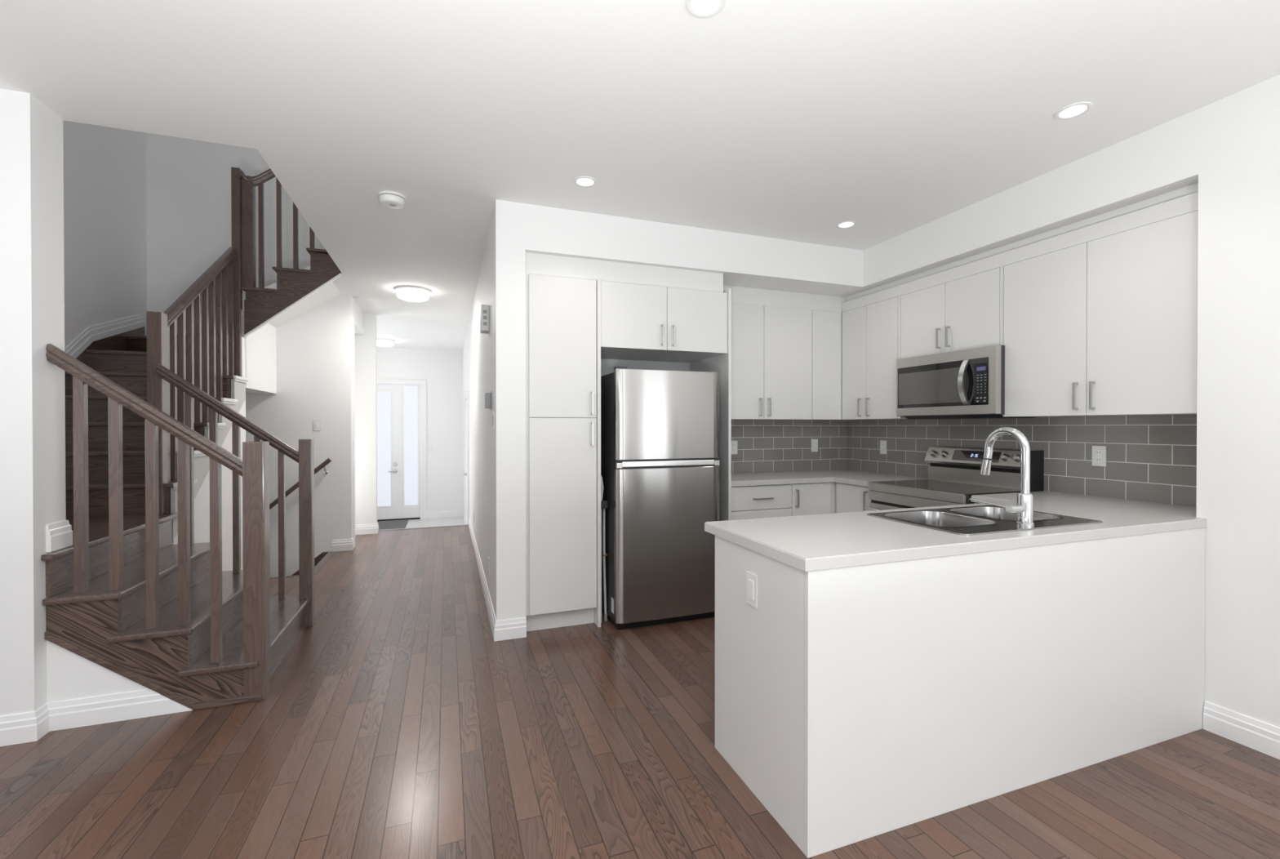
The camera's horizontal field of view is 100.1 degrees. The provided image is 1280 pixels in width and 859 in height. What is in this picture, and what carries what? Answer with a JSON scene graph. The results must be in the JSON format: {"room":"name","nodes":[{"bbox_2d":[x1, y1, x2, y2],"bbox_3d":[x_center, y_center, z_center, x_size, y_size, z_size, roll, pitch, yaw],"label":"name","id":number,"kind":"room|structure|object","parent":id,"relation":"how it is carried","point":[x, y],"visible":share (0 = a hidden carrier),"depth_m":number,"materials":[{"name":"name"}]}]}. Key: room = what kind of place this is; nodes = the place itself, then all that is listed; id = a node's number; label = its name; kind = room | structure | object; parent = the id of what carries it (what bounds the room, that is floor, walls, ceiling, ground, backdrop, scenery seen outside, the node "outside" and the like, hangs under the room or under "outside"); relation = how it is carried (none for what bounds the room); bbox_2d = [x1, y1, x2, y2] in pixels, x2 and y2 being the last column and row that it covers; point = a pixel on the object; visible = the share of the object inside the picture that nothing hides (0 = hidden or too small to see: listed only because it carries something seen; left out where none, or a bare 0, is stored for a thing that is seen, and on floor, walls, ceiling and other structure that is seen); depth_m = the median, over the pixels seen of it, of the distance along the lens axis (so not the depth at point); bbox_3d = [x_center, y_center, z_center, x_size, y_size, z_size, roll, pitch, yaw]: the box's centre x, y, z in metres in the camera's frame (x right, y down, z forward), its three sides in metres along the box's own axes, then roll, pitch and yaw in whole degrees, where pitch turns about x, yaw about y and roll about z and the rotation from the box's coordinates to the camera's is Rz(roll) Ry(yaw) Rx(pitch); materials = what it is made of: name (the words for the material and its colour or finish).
{"room":"kitchen","nodes":[
{"label":"kitchen","id":0,"kind":"room"},
{"bbox_2d":[0,88,66,715],"bbox_3d":[-3.646,-0.048,1.955,2.270,2.704,0.205,0,0,-20],"label":"wall","id":1,"kind":"structure","parent":0,"point":[33,388],"depth_m":2.24,"materials":[{"name":"white paint"}]},
{"bbox_2d":[45,520,72,552],"bbox_3d":[-2.629,0.471,2.375,0.106,0.120,0.144,0,0,-20],"label":"baseboard","id":2,"kind":"structure","parent":1,"relation":"attached to","point":[59,534],"depth_m":2.38,"materials":[{"name":"white paint"}]},
{"bbox_2d":[0,688,192,746],"bbox_3d":[-3.319,1.243,2.003,2.671,0.120,0.091,0,0,-20],"label":"baseboard","id":3,"kind":"structure","parent":1,"relation":"attached to","point":[26,726],"depth_m":2.35,"materials":[{"name":"white paint"}]},
{"bbox_2d":[46,640,149,702],"bbox_3d":[-2.335,1.102,2.443,0.523,0.397,0.070,0,0,-20],"label":"wall","id":4,"kind":"structure","parent":0,"point":[69,675],"depth_m":2.35,"materials":[{"name":"white paint"}]},
{"bbox_2d":[62,120,146,348],"bbox_3d":[-4.226,-0.156,3.635,0.120,7.700,3.350,0,0,-20],"label":"wall","id":5,"kind":"structure","parent":0,"point":[105,188],"depth_m":4.45,"materials":[{"name":"white paint"}]},
{"bbox_2d":[64,314,146,358],"bbox_3d":[-4.313,-0.428,4.078,0.020,1.298,2.070,0,0,-20],"label":"baseboard","id":6,"kind":"structure","parent":5,"relation":"attached to","point":[96,332],"depth_m":4.41,"materials":[{"name":"white paint"}]},
{"bbox_2d":[173,336,245,571],"bbox_3d":[-3.208,1.452,3.985,0.065,4.480,1.400,0,0,-20],"label":"wall","id":7,"kind":"structure","parent":0,"point":[202,500],"depth_m":4.22,"materials":[{"name":"white paint"}]},
{"bbox_2d":[270,574,299,578],"bbox_3d":[-3.168,1.298,4.666,0.465,0.030,0.034,0,0,-20],"label":"trim","id":8,"kind":"structure","parent":7,"relation":"attached to","point":[296,575],"depth_m":4.70,"materials":[{"name":"brown wood"}]},
{"bbox_2d":[146,133,353,577],"bbox_3d":[-2.894,-0.170,5.833,3.880,7.700,0.120,0,0,-20],"label":"wall","id":9,"kind":"structure","parent":0,"point":[188,181],"depth_m":5.48,"materials":[{"name":"white paint"}]},
{"bbox_2d":[269,457,331,509],"bbox_3d":[-3.666,0.915,5.450,0.946,1.241,0.085,0,0,-20],"label":"wall handrail","id":10,"kind":"object","parent":9,"relation":"attached to","point":[328,460],"visible":0.38,"depth_m":5.47,"materials":[{"name":"brown wood"}]},
{"bbox_2d":[313,419,321,430],"bbox_3d":[-3.367,-0.050,5.595,0.070,0.115,0.008,0,0,-20],"label":"light switch","id":11,"kind":"object","parent":9,"relation":"attached to","point":[317,423],"visible":1,"depth_m":5.59,"materials":[{"name":"white plastic"}]},
{"bbox_2d":[332,537,354,551],"bbox_3d":[-3.160,1.221,5.710,0.196,0.120,0.086,0,0,-20],"label":"baseboard","id":12,"kind":"structure","parent":9,"relation":"attached to","point":[343,544],"depth_m":5.67,"materials":[{"name":"white paint"}]},
{"bbox_2d":[242,311,276,393],"bbox_3d":[-4.055,-0.709,4.879,1.050,0.690,0.880,0,0,-20],"label":"wall","id":13,"kind":"structure","parent":0,"point":[260,344],"depth_m":5.05,"materials":[{"name":"white paint"}]},
{"bbox_2d":[242,266,357,328],"bbox_3d":[-3.228,-1.263,5.161,0.782,0.505,0.905,0,0,-20],"label":"ceiling","id":14,"kind":"structure","parent":0,"point":[340,286],"depth_m":5.34,"materials":[{"name":"white paint"}]},
{"bbox_2d":[352,298,363,333],"bbox_3d":[-3.298,-0.073,6.161,0.112,2.704,0.770,0,0,-20],"label":"wall","id":15,"kind":"structure","parent":0,"point":[357,313],"depth_m":6.22,"materials":[{"name":"white paint"}]},
{"bbox_2d":[351,315,364,547],"bbox_3d":[-3.227,0.029,6.153,0.019,2.500,0.826,0,0,-20],"label":"trim","id":16,"kind":"structure","parent":15,"relation":"attached to","point":[354,322],"depth_m":5.78,"materials":[{"name":"white paint"}]},
{"bbox_2d":[354,312,377,524],"bbox_3d":[-3.871,0.095,6.428,1.285,3.044,0.120,0,0,-20],"label":"wall","id":17,"kind":"structure","parent":0,"point":[365,345],"depth_m":6.55,"materials":[{"name":"white paint"}]},
{"bbox_2d":[355,521,378,534],"bbox_3d":[-3.766,1.217,6.464,1.101,0.120,0.136,0,0,-20],"label":"baseboard","id":18,"kind":"structure","parent":17,"relation":"attached to","point":[361,529],"depth_m":6.55,"materials":[{"name":"white paint"}]},
{"bbox_2d":[377,346,462,511],"bbox_3d":[-4.491,0.077,9.473,2.588,3.044,0.130,0,0,-20],"label":"wall","id":19,"kind":"structure","parent":0,"point":[442,371],"depth_m":9.72,"materials":[{"name":"white paint"}]},
{"bbox_2d":[377,383,399,519],"bbox_3d":[-4.654,0.389,9.353,0.858,2.382,0.100,0,0,-20],"label":"door","id":20,"kind":"structure","parent":19,"relation":"in","point":[388,394],"depth_m":9.43,"materials":[{"name":"white paint"}]},
{"bbox_2d":[377,517,420,520],"bbox_3d":[-4.500,1.587,9.415,1.185,0.025,0.050,0,0,-20],"label":"trim","id":21,"kind":"structure","parent":19,"relation":"attached to","point":[406,518],"depth_m":9.47,"materials":[{"name":"black plastic"}]},
{"bbox_2d":[377,378,426,519],"bbox_3d":[-4.508,0.358,9.416,1.415,2.482,0.068,0,0,-20],"label":"trim","id":22,"kind":"structure","parent":19,"relation":"attached to","point":[423,412],"depth_m":9.60,"materials":[{"name":"white paint"}]},
{"bbox_2d":[401,384,420,518],"bbox_3d":[-4.090,0.387,9.580,0.297,2.382,0.046,0,0,-20],"label":"window","id":23,"kind":"structure","parent":19,"relation":"in","point":[411,448],"depth_m":9.56,"materials":[{"name":"white glass"}]},
{"bbox_2d":[428,445,432,452],"bbox_3d":[-3.769,0.348,9.662,0.070,0.115,0.008,0,0,-20],"label":"light switch","id":24,"kind":"object","parent":19,"relation":"attached to","point":[430,447],"visible":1,"depth_m":9.66,"materials":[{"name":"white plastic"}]},
{"bbox_2d":[426,510,463,518],"bbox_3d":[-3.542,1.537,9.747,0.622,0.120,0.016,0,0,-20],"label":"baseboard","id":25,"kind":"structure","parent":19,"relation":"attached to","point":[433,514],"depth_m":9.74,"materials":[{"name":"white paint"}]},
{"bbox_2d":[377,516,464,528],"bbox_3d":[-3.903,1.647,8.169,2.800,0.080,3.000,0,0,-20],"label":"floor","id":26,"kind":"structure","parent":0,"point":[422,522],"depth_m":9.28,"materials":[{"name":"tile"}]},
{"bbox_2d":[377,520,408,529],"bbox_3d":[-4.373,1.597,8.903,0.915,0.012,0.800,0,0,-20],"label":"door mat","id":27,"kind":"object","parent":26,"relation":"on","point":[383,525],"visible":0.38,"depth_m":8.98,"materials":[{"name":"grey fabric"}]},
{"bbox_2d":[462,199,525,620],"bbox_3d":[-2.006,0.093,6.664,0.180,3.044,7.103,0,0,-20],"label":"wall","id":28,"kind":"structure","parent":0,"point":[495,361],"depth_m":3.34,"materials":[{"name":"white paint"}]},
{"bbox_2d":[463,399,466,524],"bbox_3d":[-2.479,0.579,7.656,0.089,2.040,0.820,0,0,-20],"label":"door","id":29,"kind":"structure","parent":28,"relation":"in","point":[466,399],"depth_m":7.75,"materials":[{"name":"white paint"}]},
{"bbox_2d":[464,391,469,524],"bbox_3d":[-2.473,0.544,7.659,0.026,2.130,0.980,0,0,-20],"label":"trim","id":30,"kind":"structure","parent":28,"relation":"attached to","point":[467,394],"depth_m":7.20,"materials":[{"name":"white paint"}]},
{"bbox_2d":[480,304,488,333],"bbox_3d":[-1.115,-0.791,3.845,0.055,0.185,0.122,0,0,-20],"label":"door chime","id":31,"kind":"object","parent":28,"relation":"attached to","point":[484,309],"visible":1,"depth_m":3.79,"materials":[{"name":"grey plastic"}]},
{"bbox_2d":[484,391,492,409],"bbox_3d":[-1.026,-0.197,3.626,0.040,0.120,0.120,0,0,-20],"label":"thermostat","id":32,"kind":"object","parent":28,"relation":"attached to","point":[488,396],"visible":1,"depth_m":3.59,"materials":[{"name":"grey plastic"}]},
{"bbox_2d":[488,555,489,574],"bbox_3d":[-1.088,0.976,3.855,0.007,0.115,0.070,0,0,-20],"label":"outlet","id":33,"kind":"object","parent":28,"relation":"attached to","point":[488,556],"visible":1,"depth_m":3.84,"materials":[{"name":"white plastic"}]},
{"bbox_2d":[492,411,494,429],"bbox_3d":[-0.941,-0.058,3.439,0.008,0.115,0.070,0,0,-20],"label":"light switch","id":34,"kind":"object","parent":28,"relation":"attached to","point":[493,415],"visible":1,"depth_m":3.42,"materials":[{"name":"white plastic"}]},
{"bbox_2d":[468,516,526,640],"bbox_3d":[-1.494,1.223,5.231,0.196,0.120,4.079,0,0,-20],"label":"baseboard","id":35,"kind":"structure","parent":28,"relation":"attached to","point":[515,628],"depth_m":3.34,"materials":[{"name":"white paint"}]},
{"bbox_2d":[0,0,1279,351],"bbox_3d":[-1.301,-1.559,3.296,7.600,0.300,13.900,0,0,-20],"label":"ceiling","id":36,"kind":"structure","parent":0,"point":[792,120],"depth_m":2.27,"materials":[{"name":"white paint"}]},
{"bbox_2d":[377,337,395,346],"bbox_3d":[-4.121,-1.393,8.604,0.344,0.092,0.344,0,0,-20],"label":"ceiling light","id":37,"kind":"object","parent":36,"relation":"attached to","point":[382,342],"visible":0.84,"depth_m":8.50,"materials":[{"name":"white glass"}]},
{"bbox_2d":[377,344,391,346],"bbox_3d":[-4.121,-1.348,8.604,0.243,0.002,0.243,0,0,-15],"label":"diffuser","id":38,"kind":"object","parent":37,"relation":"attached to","point":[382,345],"depth_m":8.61,"materials":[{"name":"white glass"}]},
{"bbox_2d":[377,339,393,346],"bbox_3d":[-4.121,-1.383,8.604,0.300,0.068,0.300,0,0,-20],"label":"diffuser","id":39,"kind":"object","parent":37,"relation":"attached to","point":[380,342],"depth_m":8.51,"materials":[{"name":"white glass"}]},
{"bbox_2d":[377,191,405,208],"bbox_3d":[-1.497,-1.379,3.236,0.150,0.058,0.150,0,0,-20],"label":"smoke detector","id":40,"kind":"object","parent":36,"relation":"attached to","point":[389,199],"visible":1,"depth_m":3.19,"materials":[{"name":"white plastic"}]},
{"bbox_2d":[394,285,431,302],"bbox_3d":[-2.308,-1.375,5.453,0.344,0.092,0.344,0,0,-20],"label":"ceiling light","id":41,"kind":"object","parent":36,"relation":"attached to","point":[409,293],"visible":1,"depth_m":5.35,"materials":[{"name":"white glass"}]},
{"bbox_2d":[396,288,428,300],"bbox_3d":[-2.308,-1.365,5.453,0.300,0.068,0.300,0,0,-20],"label":"diffuser","id":42,"kind":"object","parent":41,"relation":"attached to","point":[406,294],"depth_m":5.35,"materials":[{"name":"white glass"}]},
{"bbox_2d":[400,295,426,302],"bbox_3d":[-2.308,-1.330,5.453,0.243,0.002,0.243,0,0,-24],"label":"diffuser","id":43,"kind":"object","parent":41,"relation":"attached to","point":[409,298],"depth_m":5.43,"materials":[{"name":"white"}]},
{"bbox_2d":[573,176,596,187],"bbox_3d":[-0.311,-1.405,3.044,0.132,0.006,0.132,0,0,-20],"label":"recessed light","id":44,"kind":"object","parent":36,"relation":"in","point":[581,181],"visible":1,"depth_m":3.04,"materials":[{"name":"white plastic"}]},
{"bbox_2d":[685,0,726,17],"bbox_3d":[0.215,-1.397,1.755,0.132,0.006,0.132,0,0,-20],"label":"recessed light","id":45,"kind":"object","parent":36,"relation":"in","point":[696,8],"visible":1,"depth_m":1.77,"materials":[{"name":"white plastic"}]},
{"bbox_2d":[835,221,856,228],"bbox_3d":[1.420,-1.410,3.692,0.132,0.006,0.132,0,0,-20],"label":"recessed light","id":46,"kind":"object","parent":36,"relation":"in","point":[845,224],"visible":1,"depth_m":3.69,"materials":[{"name":"white plastic"}]},
{"bbox_2d":[1053,102,1092,119],"bbox_3d":[1.908,-1.402,2.363,0.132,0.006,0.132,0,0,-20],"label":"recessed light","id":47,"kind":"object","parent":36,"relation":"in","point":[1077,109],"visible":1,"depth_m":2.36,"materials":[{"name":"white plastic"}]},
{"bbox_2d":[0,525,1279,858],"bbox_3d":[-0.790,1.333,1.902,7.600,0.060,10.900,0,0,-20],"label":"floor","id":48,"kind":"structure","parent":0,"point":[396,725],"depth_m":2.02,"materials":[{"name":"brown wood"}]},
{"bbox_2d":[41,248,341,710],"bbox_3d":[-3.252,-0.153,3.829,1.844,2.890,3.386,0,0,-20],"label":"staircase","id":49,"kind":"structure","parent":48,"relation":"on","point":[106,628],"depth_m":2.94,"materials":[{"name":"brown wood"}]},
{"bbox_2d":[45,343,270,699],"bbox_3d":[-2.198,0.461,2.479,0.804,1.678,0.088,0,0,-20],"label":"stair railing","id":50,"kind":"object","parent":49,"relation":"on","point":[254,467],"visible":0.98,"depth_m":2.49,"materials":[{"name":"brown wood"}]},
{"bbox_2d":[146,167,242,515],"bbox_3d":[-3.217,-0.842,3.939,0.081,2.732,1.366,0,0,-19],"label":"stair railing","id":51,"kind":"object","parent":49,"relation":"on","point":[213,340],"visible":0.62,"depth_m":3.88,"materials":[{"name":"brown wood"}]},
{"bbox_2d":[156,363,315,626],"bbox_3d":[-2.551,0.445,3.417,0.816,1.700,0.075,0,0,-20],"label":"stair railing","id":52,"kind":"object","parent":49,"relation":"on","point":[304,456],"visible":0.76,"depth_m":3.47,"materials":[{"name":"brown wood"}]},
{"bbox_2d":[237,165,325,288],"bbox_3d":[-3.076,-1.946,4.713,0.774,1.474,0.094,0,0,-20],"label":"stair railing","id":53,"kind":"object","parent":49,"relation":"on","point":[248,184],"visible":0.5,"depth_m":4.63,"materials":[{"name":"brown wood"}]},
{"bbox_2d":[291,551,335,575],"bbox_3d":[-3.785,2.034,4.960,1.560,1.503,0.938,0,0,-20],"label":"staircase","id":54,"kind":"structure","parent":48,"relation":"attached to","point":[320,560],"depth_m":5.51,"materials":[{"name":"brown wood"}]},
{"bbox_2d":[378,524,468,530],"bbox_3d":[-2.800,1.281,6.963,1.118,0.024,0.065,0,0,-20],"label":"trim","id":55,"kind":"structure","parent":48,"relation":"on","point":[465,524],"depth_m":6.93,"materials":[{"name":"brown wood"}]},
{"bbox_2d":[525,273,600,631],"bbox_3d":[-0.588,0.154,3.720,0.481,2.275,0.658,0,0,-20],"label":"pantry cabinet","id":56,"kind":"object","parent":48,"relation":"on","point":[563,314],"visible":0.99,"depth_m":3.44,"materials":[{"name":"white laminate"}]},
{"bbox_2d":[600,475,608,622],"bbox_3d":[-0.315,0.786,3.799,0.064,1.010,0.452,0,0,-20],"label":"step stool","id":57,"kind":"object","parent":48,"relation":"on","point":[604,504],"visible":0.39,"depth_m":3.62,"materials":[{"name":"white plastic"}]},
{"bbox_2d":[600,366,719,629],"bbox_3d":[0.079,0.441,3.877,0.740,1.700,0.735,0,0,-20],"label":"refrigerator","id":58,"kind":"object","parent":48,"relation":"on","point":[660,428],"visible":0.96,"depth_m":3.53,"materials":[{"name":"grey metal"}]},
{"bbox_2d":[600,280,731,520],"bbox_3d":[0.094,0.140,3.967,0.966,2.300,0.658,0,0,-20],"label":"upper cabinet","id":59,"kind":"object","parent":48,"relation":"on","point":[640,322],"visible":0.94,"depth_m":3.74,"materials":[{"name":"white laminate"}]},
{"bbox_2d":[525,252,723,292],"bbox_3d":[-0.067,-1.055,3.638,1.413,0.140,0.020,0,0,-20],"label":"trim","id":60,"kind":"structure","parent":59,"relation":"attached to","point":[538,264],"depth_m":3.60,"materials":[{"name":"white laminate"}]},
{"bbox_2d":[731,484,791,519],"bbox_3d":[0.809,0.851,4.266,0.575,0.874,0.588,0,0,-20],"label":"base cabinet","id":61,"kind":"object","parent":48,"relation":"on","point":[758,501],"visible":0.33,"depth_m":4.02,"materials":[{"name":"white laminate"}]},
{"bbox_2d":[731,469,928,486],"bbox_3d":[1.348,0.393,4.250,1.575,0.038,0.982,0,0,-20],"label":"countertop","id":62,"kind":"structure","parent":61,"relation":"on","point":[842,476],"depth_m":4.20,"materials":[{"name":"grey stone"}]},
{"bbox_2d":[791,481,835,515],"bbox_3d":[1.273,0.800,4.434,0.407,0.774,0.588,0,0,-20],"label":"base cabinet","id":63,"kind":"object","parent":48,"relation":"on","point":[815,498],"visible":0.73,"depth_m":4.18,"materials":[{"name":"white laminate"}]},
{"bbox_2d":[835,482,871,512],"bbox_3d":[1.877,0.801,4.157,0.642,0.774,0.444,0,0,-20],"label":"base cabinet","id":64,"kind":"object","parent":48,"relation":"on","point":[848,497],"visible":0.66,"depth_m":4.07,"materials":[{"name":"white laminate"}]},
{"bbox_2d":[864,445,1044,511],"bbox_3d":[2.037,0.699,3.566,0.727,1.145,0.760,0,0,-20],"label":"range","id":65,"kind":"object","parent":48,"relation":"on","point":[954,475],"visible":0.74,"depth_m":3.54,"materials":[{"name":"grey metal"}]},
{"bbox_2d":[871,479,1020,496],"bbox_3d":[1.999,0.378,3.553,0.508,0.013,0.752,0,0,-20],"label":"cooktop","id":66,"kind":"object","parent":65,"relation":"in","point":[924,486],"depth_m":3.48,"materials":[{"name":"black glass"}]},
{"bbox_2d":[715,527,1205,857],"bbox_3d":[1.378,0.862,2.273,2.070,0.874,0.622,0,0,-20],"label":"base cabinet","id":67,"kind":"object","parent":48,"relation":"on","point":[855,703],"visible":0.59,"depth_m":1.88,"materials":[{"name":"white laminate"}]},
{"bbox_2d":[746,570,757,608],"bbox_3d":[0.399,0.572,1.921,0.008,0.115,0.070,0,0,-20],"label":"light switch","id":68,"kind":"object","parent":67,"relation":"attached to","point":[751,579],"visible":1,"depth_m":1.91,"materials":[{"name":"white plastic"}]},
{"bbox_2d":[704,490,1206,571],"bbox_3d":[1.508,0.403,2.475,2.480,0.038,0.926,0,0,-20],"label":"countertop","id":69,"kind":"structure","parent":67,"relation":"on","point":[811,542],"depth_m":2.06,"materials":[{"name":"grey stone"}]},
{"bbox_2d":[866,505,1102,535],"bbox_3d":[1.474,0.470,2.325,0.800,0.182,0.503,0,0,-20],"label":"sink","id":70,"kind":"object","parent":69,"relation":"in","point":[978,519],"visible":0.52,"depth_m":2.37,"materials":[{"name":"silver metal"}]},
{"bbox_2d":[968,426,1034,527],"bbox_3d":[1.471,0.185,2.178,0.109,0.392,0.205,0,0,-30],"label":"faucet","id":71,"kind":"object","parent":69,"relation":"on","point":[1024,508],"visible":1,"depth_m":2.12,"materials":[{"name":"silver metal"}]},
{"bbox_2d":[600,358,841,420],"bbox_3d":[0.547,-0.066,4.546,3.183,2.704,0.120,0,0,-20],"label":"wall","id":72,"kind":"structure","parent":0,"point":[607,366],"depth_m":4.29,"materials":[{"name":"white paint"}]},
{"bbox_2d":[731,302,812,419],"bbox_3d":[0.939,-0.539,4.427,0.935,0.908,0.358,0,0,-20],"label":"upper cabinet","id":73,"kind":"object","parent":72,"relation":"attached to","point":[771,347],"visible":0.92,"depth_m":4.32,"materials":[{"name":"white laminate"}]},
{"bbox_2d":[723,284,845,313],"bbox_3d":[1.152,-1.062,4.370,1.299,0.135,0.020,0,0,-20],"label":"trim","id":74,"kind":"structure","parent":73,"relation":"attached to","point":[740,295],"depth_m":4.37,"materials":[{"name":"white laminate"}]},
{"bbox_2d":[731,419,847,473],"bbox_3d":[1.183,0.143,4.708,1.576,0.457,0.008,0,0,-20],"label":"tile backsplash","id":75,"kind":"structure","parent":72,"relation":"attached to","point":[763,446],"depth_m":4.75,"materials":[{"name":"grey tile"}]},
{"bbox_2d":[731,440,737,453],"bbox_3d":[0.799,0.151,4.561,0.070,0.115,0.007,0,0,-20],"label":"outlet","id":76,"kind":"object","parent":75,"relation":"attached to","point":[734,443],"visible":0.83,"depth_m":4.56,"materials":[{"name":"white plastic"}]},
{"bbox_2d":[732,443,735,451],"bbox_3d":[0.799,0.151,4.559,0.034,0.068,0.002,0,0,-20],"label":"receptacle","id":77,"kind":"object","parent":76,"relation":"attached to","point":[733,444],"depth_m":4.56,"materials":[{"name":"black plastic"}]},
{"bbox_2d":[811,439,817,451],"bbox_3d":[1.577,0.142,4.842,0.070,0.115,0.007,0,0,-20],"label":"outlet","id":78,"kind":"object","parent":75,"relation":"attached to","point":[814,442],"visible":1,"depth_m":4.84,"materials":[{"name":"white plastic"}]},
{"bbox_2d":[813,441,816,448],"bbox_3d":[1.578,0.142,4.840,0.034,0.068,0.002,0,0,-20],"label":"receptacle","id":79,"kind":"object","parent":78,"relation":"attached to","point":[814,442],"depth_m":4.84,"materials":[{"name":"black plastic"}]},
{"bbox_2d":[812,310,848,420],"bbox_3d":[1.675,-0.541,4.711,0.639,0.908,0.325,0,0,-20],"label":"upper cabinet","id":80,"kind":"object","parent":72,"relation":"attached to","point":[827,326],"visible":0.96,"depth_m":4.50,"materials":[{"name":"white laminate"}]},
{"bbox_2d":[525,109,1198,297],"bbox_3d":[0.945,-1.267,3.213,3.033,0.286,2.645,0,0,-20],"label":"soffit","id":81,"kind":"structure","parent":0,"point":[1163,158],"depth_m":3.47,"materials":[{"name":"white paint"}]},
{"bbox_2d":[848,414,1164,420],"bbox_3d":[2.429,-0.062,3.756,0.120,2.704,2.645,0,0,-20],"label":"wall","id":82,"kind":"structure","parent":0,"point":[1153,415],"depth_m":3.25,"materials":[{"name":"white paint"}]},
{"bbox_2d":[841,295,906,419],"bbox_3d":[1.960,-0.539,4.317,0.372,0.908,0.643,0,0,-20],"label":"upper cabinet","id":83,"kind":"object","parent":82,"relation":"attached to","point":[872,333],"visible":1,"depth_m":4.23,"materials":[{"name":"white laminate"}]},
{"bbox_2d":[901,267,999,358],"bbox_3d":[2.197,-0.754,3.659,0.372,0.470,0.750,0,0,-20],"label":"upper cabinet","id":84,"kind":"object","parent":82,"relation":"attached to","point":[964,313],"visible":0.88,"depth_m":3.56,"materials":[{"name":"white laminate"}]},
{"bbox_2d":[896,344,1035,419],"bbox_3d":[2.153,-0.292,3.604,0.460,0.434,0.754,0,0,-20],"label":"microwave oven","id":85,"kind":"object","parent":84,"relation":"attached to","point":[969,383],"visible":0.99,"depth_m":3.46,"materials":[{"name":"grey metal"}]},
{"bbox_2d":[846,414,1196,506],"bbox_3d":[2.369,0.148,3.731,0.008,0.457,2.633,0,0,-20],"label":"tile backsplash","id":86,"kind":"structure","parent":82,"relation":"attached to","point":[1149,458],"depth_m":3.15,"materials":[{"name":"grey tile"}]},
{"bbox_2d":[880,440,886,453],"bbox_3d":[2.064,0.149,4.551,0.007,0.115,0.070,0,0,-20],"label":"outlet","id":87,"kind":"object","parent":86,"relation":"attached to","point":[882,442],"visible":1,"depth_m":4.55,"materials":[{"name":"white plastic"}]},
{"bbox_2d":[881,443,884,451],"bbox_3d":[2.062,0.149,4.550,0.002,0.068,0.034,0,0,-20],"label":"receptacle","id":88,"kind":"object","parent":87,"relation":"attached to","point":[882,444],"depth_m":4.55,"materials":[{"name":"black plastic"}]},
{"bbox_2d":[1092,445,1106,466],"bbox_3d":[2.608,0.149,3.046,0.007,0.115,0.070,0,0,-20],"label":"outlet","id":89,"kind":"object","parent":86,"relation":"attached to","point":[1099,452],"visible":1,"depth_m":3.04,"materials":[{"name":"white plastic"}]},
{"bbox_2d":[1095,449,1102,462],"bbox_3d":[2.606,0.149,3.045,0.002,0.068,0.034,0,0,-20],"label":"receptacle","id":90,"kind":"object","parent":89,"relation":"attached to","point":[1098,452],"depth_m":3.04,"materials":[{"name":"white plastic"}]},
{"bbox_2d":[1000,210,1198,417],"bbox_3d":[2.483,-0.530,2.868,0.372,0.908,0.930,0,0,-20],"label":"upper cabinet","id":91,"kind":"object","parent":82,"relation":"attached to","point":[1106,326],"visible":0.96,"depth_m":2.72,"materials":[{"name":"white laminate"}]},
{"bbox_2d":[841,182,1198,312],"bbox_3d":[2.119,-1.030,3.472,0.018,0.080,2.322,0,0,-20],"label":"trim","id":92,"kind":"structure","parent":91,"relation":"attached to","point":[1188,203],"depth_m":3.00,"materials":[{"name":"white laminate"}]},
{"bbox_2d":[1195,74,1279,727],"bbox_3d":[3.504,-0.041,0.194,0.517,2.704,4.785,0,0,-20],"label":"wall","id":93,"kind":"structure","parent":0,"point":[1238,367],"depth_m":2.22,"materials":[{"name":"white paint"}]},
{"bbox_2d":[1203,700,1279,759],"bbox_3d":[2.886,1.246,1.130,0.016,0.120,2.552,0,0,-20],"label":"baseboard","id":94,"kind":"structure","parent":93,"relation":"attached to","point":[1262,736],"depth_m":2.21,"materials":[{"name":"white paint"}]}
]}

